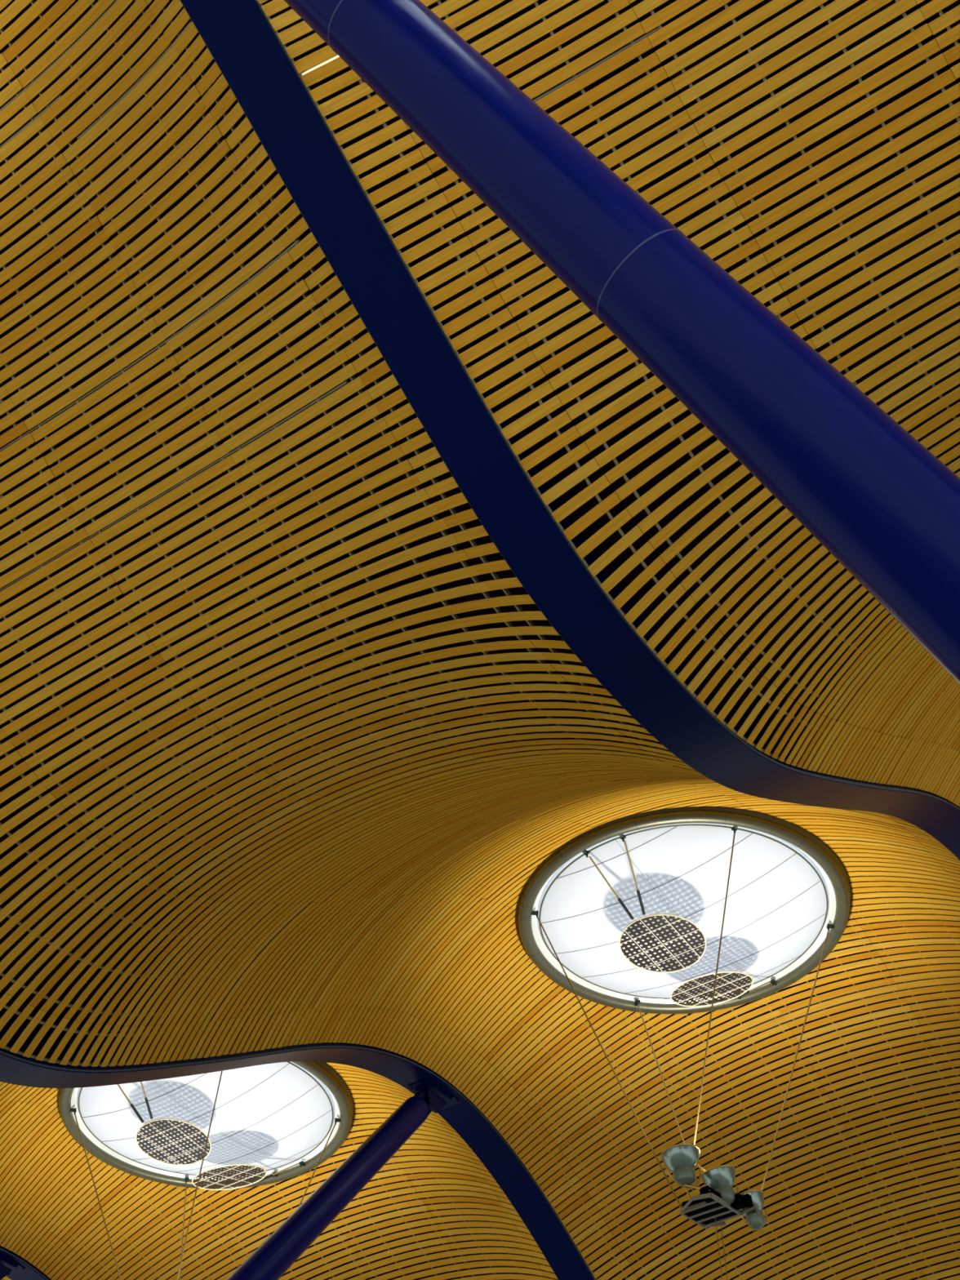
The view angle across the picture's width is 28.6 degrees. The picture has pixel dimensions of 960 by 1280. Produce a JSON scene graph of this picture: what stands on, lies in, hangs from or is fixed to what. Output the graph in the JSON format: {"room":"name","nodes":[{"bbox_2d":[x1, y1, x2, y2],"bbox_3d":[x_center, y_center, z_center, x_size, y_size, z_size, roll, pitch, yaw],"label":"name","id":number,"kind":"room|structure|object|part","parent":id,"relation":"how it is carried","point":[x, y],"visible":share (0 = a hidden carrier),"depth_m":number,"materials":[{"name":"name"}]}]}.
{"room":"airport terminal","nodes":[
{"label":"airport terminal","id":0,"kind":"room"},
{"bbox_2d":[0,0,959,1279],"bbox_3d":[-3.707,4.173,24.376,36.000,6.021,40.681,-27,-51,24],"label":"ceiling","id":1,"kind":"structure","parent":0,"point":[291,732],"depth_m":18.28,"materials":[{"name":"brown wood"}]},
{"bbox_2d":[0,94,62,147],"bbox_3d":[-4.449,-4.540,17.398,1.904,0.368,0.061,-32,-53,27],"label":"conduit","id":2,"kind":"object","parent":1,"relation":"attached to","point":[60,95],"visible":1,"depth_m":17.17,"materials":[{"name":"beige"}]},
{"bbox_2d":[0,1222,75,1279],"bbox_3d":[-6.146,13.443,32.255,0.560,4.293,18.259,-27,-51,24],"label":"roof beam","id":3,"kind":"structure","parent":1,"relation":"attached to","point":[12,1265],"depth_m":31.68,"materials":[{"name":"blue metal"}]},
{"bbox_3d":[-8.018,10.450,31.527,0.380,0.078,0.800,-27,-51,24],"label":"fixing plate","id":4,"kind":"part","parent":3,"relation":"part of","materials":[{"name":"blue metal"}]},
{"bbox_2d":[0,0,117,111],"bbox_3d":[-4.056,-4.896,16.752,3.379,1.056,0.143,-35,-54,29],"label":"conduit","id":5,"kind":"object","parent":1,"relation":"attached to","point":[113,4],"visible":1,"depth_m":16.66,"materials":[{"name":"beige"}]},
{"bbox_2d":[76,20,191,139],"bbox_3d":[-2.947,-4.736,16.053,0.081,0.984,2.068,30,-52,-27],"label":"conduit","id":6,"kind":"object","parent":1,"relation":"attached to","point":[107,111],"visible":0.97,"depth_m":16.20,"materials":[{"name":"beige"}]},
{"bbox_2d":[0,238,300,451],"bbox_3d":[-3.213,-2.425,17.141,4.908,1.059,0.280,-33,-54,28],"label":"conduit","id":7,"kind":"object","parent":1,"relation":"attached to","point":[298,241],"visible":1,"depth_m":17.41,"materials":[{"name":"beige"}]},
{"bbox_2d":[0,380,348,591],"bbox_3d":[-2.992,-1.266,17.536,5.066,0.826,0.265,-31,-52,27],"label":"conduit","id":8,"kind":"object","parent":1,"relation":"attached to","point":[345,382],"visible":1,"depth_m":17.76,"materials":[{"name":"beige"}]},
{"bbox_2d":[57,1015,355,1188],"bbox_3d":[-4.443,7.724,30.497,4.794,1.348,4.794,-27,-51,24],"label":"roof light","id":9,"kind":"object","parent":1,"relation":"attached to","point":[274,1117],"depth_m":30.33,"materials":[{"name":"white glass"}]},
{"bbox_2d":[74,1113,121,1279],"bbox_3d":[-5.650,9.299,28.850,1.780,4.478,0.021,6,-45,-6],"label":"cable","id":10,"kind":"object","parent":9,"relation":"hanging from","point":[74,1113],"visible":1,"depth_m":29.37,"materials":[{"name":"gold metal"}]},
{"bbox_3d":[-5.551,7.106,29.398,0.828,0.677,0.042,34,-54,-29],"label":"rod","id":11,"kind":"part","parent":9,"relation":"part of","materials":[{"name":"metal"}]},
{"bbox_3d":[-5.244,6.951,29.246,0.042,0.678,0.844,-14,-47,13],"label":"rod","id":12,"kind":"part","parent":9,"relation":"part of","materials":[{"name":"metal"}]},
{"bbox_2d":[135,1118,211,1165],"bbox_3d":[-4.826,7.907,29.623,1.198,0.162,1.197,6,-45,-6],"label":"disc","id":13,"kind":"object","parent":9,"relation":"hanging from","point":[164,1120],"visible":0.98,"depth_m":29.62,"materials":[{"name":"white metal"}]},
{"bbox_2d":[178,1182,186,1279],"bbox_3d":[-4.731,10.053,29.653,0.021,4.419,2.030,9,-46,-10],"label":"cable","id":14,"kind":"object","parent":9,"relation":"hanging from","point":[186,1182],"visible":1,"depth_m":30.83,"materials":[{"name":"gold metal"}]},
{"bbox_2d":[176,1071,222,1279],"bbox_3d":[-4.268,8.275,28.335,0.021,3.780,1.954,16,-47,-16],"label":"cable","id":15,"kind":"object","parent":9,"relation":"hanging from","point":[221,1071],"visible":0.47,"depth_m":28.39,"materials":[{"name":"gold metal"}]},
{"bbox_2d":[191,1164,266,1190],"bbox_3d":[-4.050,8.681,30.402,1.170,0.321,1.194,22,-49,-21],"label":"disc","id":16,"kind":"object","parent":9,"relation":"hanging from","point":[224,1169],"visible":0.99,"depth_m":30.39,"materials":[{"name":"white metal"}]},
{"bbox_3d":[-3.335,8.824,31.190,0.763,0.595,0.042,28,-51,-25],"label":"rod","id":17,"kind":"part","parent":9,"relation":"part of","materials":[{"name":"metal"}]},
{"bbox_2d":[297,1123,335,1207],"bbox_3d":[-3.068,9.385,29.143,1.486,4.217,0.020,-3,-45,2],"label":"cable","id":18,"kind":"object","parent":9,"relation":"hanging from","point":[335,1123],"visible":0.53,"depth_m":30.07,"materials":[{"name":"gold metal"}]},
{"bbox_2d":[0,1013,610,1279],"bbox_3d":[-1.322,7.218,26.085,0.560,4.293,33.000,-27,-51,24],"label":"roof beam","id":19,"kind":"structure","parent":1,"relation":"attached to","point":[531,1205],"depth_m":27.01,"materials":[{"name":"blue metal"}]},
{"bbox_2d":[226,1088,433,1279],"bbox_3d":[-4.065,8.366,19.376,0.550,14.183,11.765,-27,-51,24],"label":"strut","id":20,"kind":"object","parent":19,"relation":"attached to","point":[280,1251],"visible":1,"depth_m":24.47,"materials":[{"name":"blue paint"}]},
{"bbox_3d":[-0.862,6.782,27.458,0.130,0.546,0.524,-27,-51,24],"label":"tongue plate","id":21,"kind":"part","parent":20,"relation":"part of","materials":[{"name":"blue metal"}]},
{"bbox_3d":[-0.671,6.739,27.888,0.380,0.078,0.800,-27,-51,24],"label":"fixing plate","id":22,"kind":"part","parent":19,"relation":"part of","materials":[{"name":"blue metal"}]},
{"bbox_2d":[301,54,339,75],"bbox_3d":[-1.254,-4.589,14.993,0.585,0.322,0.048,-12,-46,11],"label":"fluorescent tube","id":23,"kind":"object","parent":1,"relation":"attached to","point":[337,55],"visible":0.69,"depth_m":14.96,"materials":[{"name":"beige glass"}]},
{"bbox_2d":[179,0,959,860],"bbox_3d":[3.935,1.423,20.349,0.560,4.293,40.242,-27,-51,24],"label":"roof beam","id":24,"kind":"structure","parent":1,"relation":"attached to","point":[239,36],"depth_m":15.34,"materials":[{"name":"blue metal"}]},
{"bbox_2d":[284,0,959,683],"bbox_3d":[1.853,-1.406,10.764,12.204,12.837,1.114,17,-48,-17],"label":"strut","id":25,"kind":"object","parent":24,"relation":"attached to","point":[882,504],"visible":1,"depth_m":10.83,"materials":[{"name":"blue paint"}]},
{"bbox_2d":[532,26,659,102],"bbox_3d":[0.612,-4.437,15.178,1.854,0.668,0.068,-17,-47,16],"label":"conduit","id":26,"kind":"object","parent":1,"relation":"attached to","point":[655,29],"visible":0.61,"depth_m":15.21,"materials":[{"name":"beige"}]},
{"bbox_2d":[515,794,851,1013],"bbox_3d":[2.905,4.013,26.858,4.794,1.348,4.794,-27,-51,24],"label":"roof light","id":27,"kind":"object","parent":1,"relation":"attached to","point":[787,887],"depth_m":26.39,"materials":[{"name":"white glass"}]},
{"bbox_2d":[537,916,682,1208],"bbox_3d":[1.698,5.588,25.212,1.780,4.478,0.021,6,-45,-6],"label":"cable","id":28,"kind":"object","parent":27,"relation":"hanging from","point":[607,1059],"visible":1,"depth_m":25.12,"materials":[{"name":"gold metal"}]},
{"bbox_3d":[1.797,3.395,25.759,0.828,0.677,0.042,34,-54,-29],"label":"rod","id":29,"kind":"part","parent":27,"relation":"part of","materials":[{"name":"metal"}]},
{"bbox_3d":[2.103,3.240,25.607,0.042,0.678,0.844,-14,-47,13],"label":"rod","id":30,"kind":"part","parent":27,"relation":"part of","materials":[{"name":"metal"}]},
{"bbox_2d":[618,913,706,973],"bbox_3d":[2.522,4.196,25.984,1.198,0.162,1.197,6,-45,-6],"label":"disc","id":31,"kind":"object","parent":27,"relation":"hanging from","point":[637,922],"visible":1,"depth_m":25.98,"materials":[{"name":"grey metal"}]},
{"bbox_2d":[637,1004,699,1190],"bbox_3d":[2.617,6.342,26.015,0.021,4.419,2.030,9,-46,-10],"label":"cable","id":32,"kind":"object","parent":27,"relation":"hanging from","point":[637,1004],"visible":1,"depth_m":26.49,"materials":[{"name":"gold metal"}]},
{"bbox_2d":[670,971,753,1007],"bbox_3d":[3.298,4.969,26.763,1.170,0.321,1.194,22,-49,-21],"label":"disc","id":33,"kind":"object","parent":27,"relation":"hanging from","point":[720,976],"visible":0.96,"depth_m":26.75,"materials":[{"name":"white metal"}]},
{"bbox_2d":[693,832,735,1144],"bbox_3d":[3.079,4.564,24.696,0.021,3.780,1.954,16,-47,-16],"label":"cable","id":34,"kind":"object","parent":27,"relation":"hanging from","point":[734,833],"visible":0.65,"depth_m":24.67,"materials":[{"name":"gold metal"}]},
{"bbox_3d":[4.012,5.113,27.552,0.763,0.595,0.042,28,-51,-25],"label":"rod","id":35,"kind":"part","parent":27,"relation":"part of","materials":[{"name":"metal"}]},
{"bbox_2d":[760,929,829,1190],"bbox_3d":[4.279,5.674,25.504,1.486,4.217,0.020,-3,-45,2],"label":"cable","id":36,"kind":"object","parent":27,"relation":"hanging from","point":[779,1122],"visible":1,"depth_m":25.44,"materials":[{"name":"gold metal"}]},
{"bbox_2d":[660,1143,767,1279],"bbox_3d":[2.961,7.566,23.182,0.865,2.507,1.444,-27,-51,24],"label":"cluster","id":37,"kind":"object","parent":36,"relation":"hanging from","point":[717,1202],"visible":1,"depth_m":23.65,"materials":[{"name":"grey metal"}]},
{"bbox_2d":[660,1143,700,1172],"bbox_3d":[2.540,6.578,23.777,0.511,0.264,0.509,-27,-51,24],"label":"spotlight","id":38,"kind":"object","parent":37,"relation":"on","point":[679,1157],"depth_m":23.64,"materials":[{"name":"grey metal"}]},
{"bbox_2d":[701,1164,735,1190],"bbox_3d":[3.024,6.830,23.803,0.449,0.294,0.442,-27,-51,24],"label":"spotlight","id":39,"kind":"object","parent":37,"relation":"on","point":[722,1177],"depth_m":23.68,"materials":[{"name":"grey metal"}]},
{"bbox_3d":[2.981,7.929,23.117,0.012,1.900,0.030,-27,-51,24],"label":"pull cord","id":40,"kind":"part","parent":37,"relation":"part of","materials":[{"name":"gold metal"}]},
{"bbox_3d":[3.062,8.010,23.198,0.012,1.900,0.030,-27,-51,24],"label":"pull cord","id":41,"kind":"part","parent":37,"relation":"part of","materials":[{"name":"gold metal"}]},
{"bbox_2d":[739,1189,764,1216],"bbox_3d":[3.423,7.179,23.957,0.419,0.293,0.412,-27,-51,24],"label":"spotlight","id":42,"kind":"object","parent":37,"relation":"on","point":[757,1197],"depth_m":23.82,"materials":[{"name":"grey metal"}]},
{"bbox_2d":[719,976,951,1041],"bbox_3d":[5.718,5.395,27.205,5.263,1.427,0.279,-32,-53,28],"label":"slat","id":43,"kind":"object","parent":1,"relation":"attached to","point":[947,976],"visible":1,"depth_m":28.18,"materials":[{"name":"beige wood"}]},
{"bbox_2d":[760,982,958,1031],"bbox_3d":[6.034,5.359,27.098,4.643,1.412,0.233,-34,-54,29],"label":"slat","id":44,"kind":"object","parent":1,"relation":"attached to","point":[953,983],"visible":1,"depth_m":28.00,"materials":[{"name":"beige wood"}]}
]}

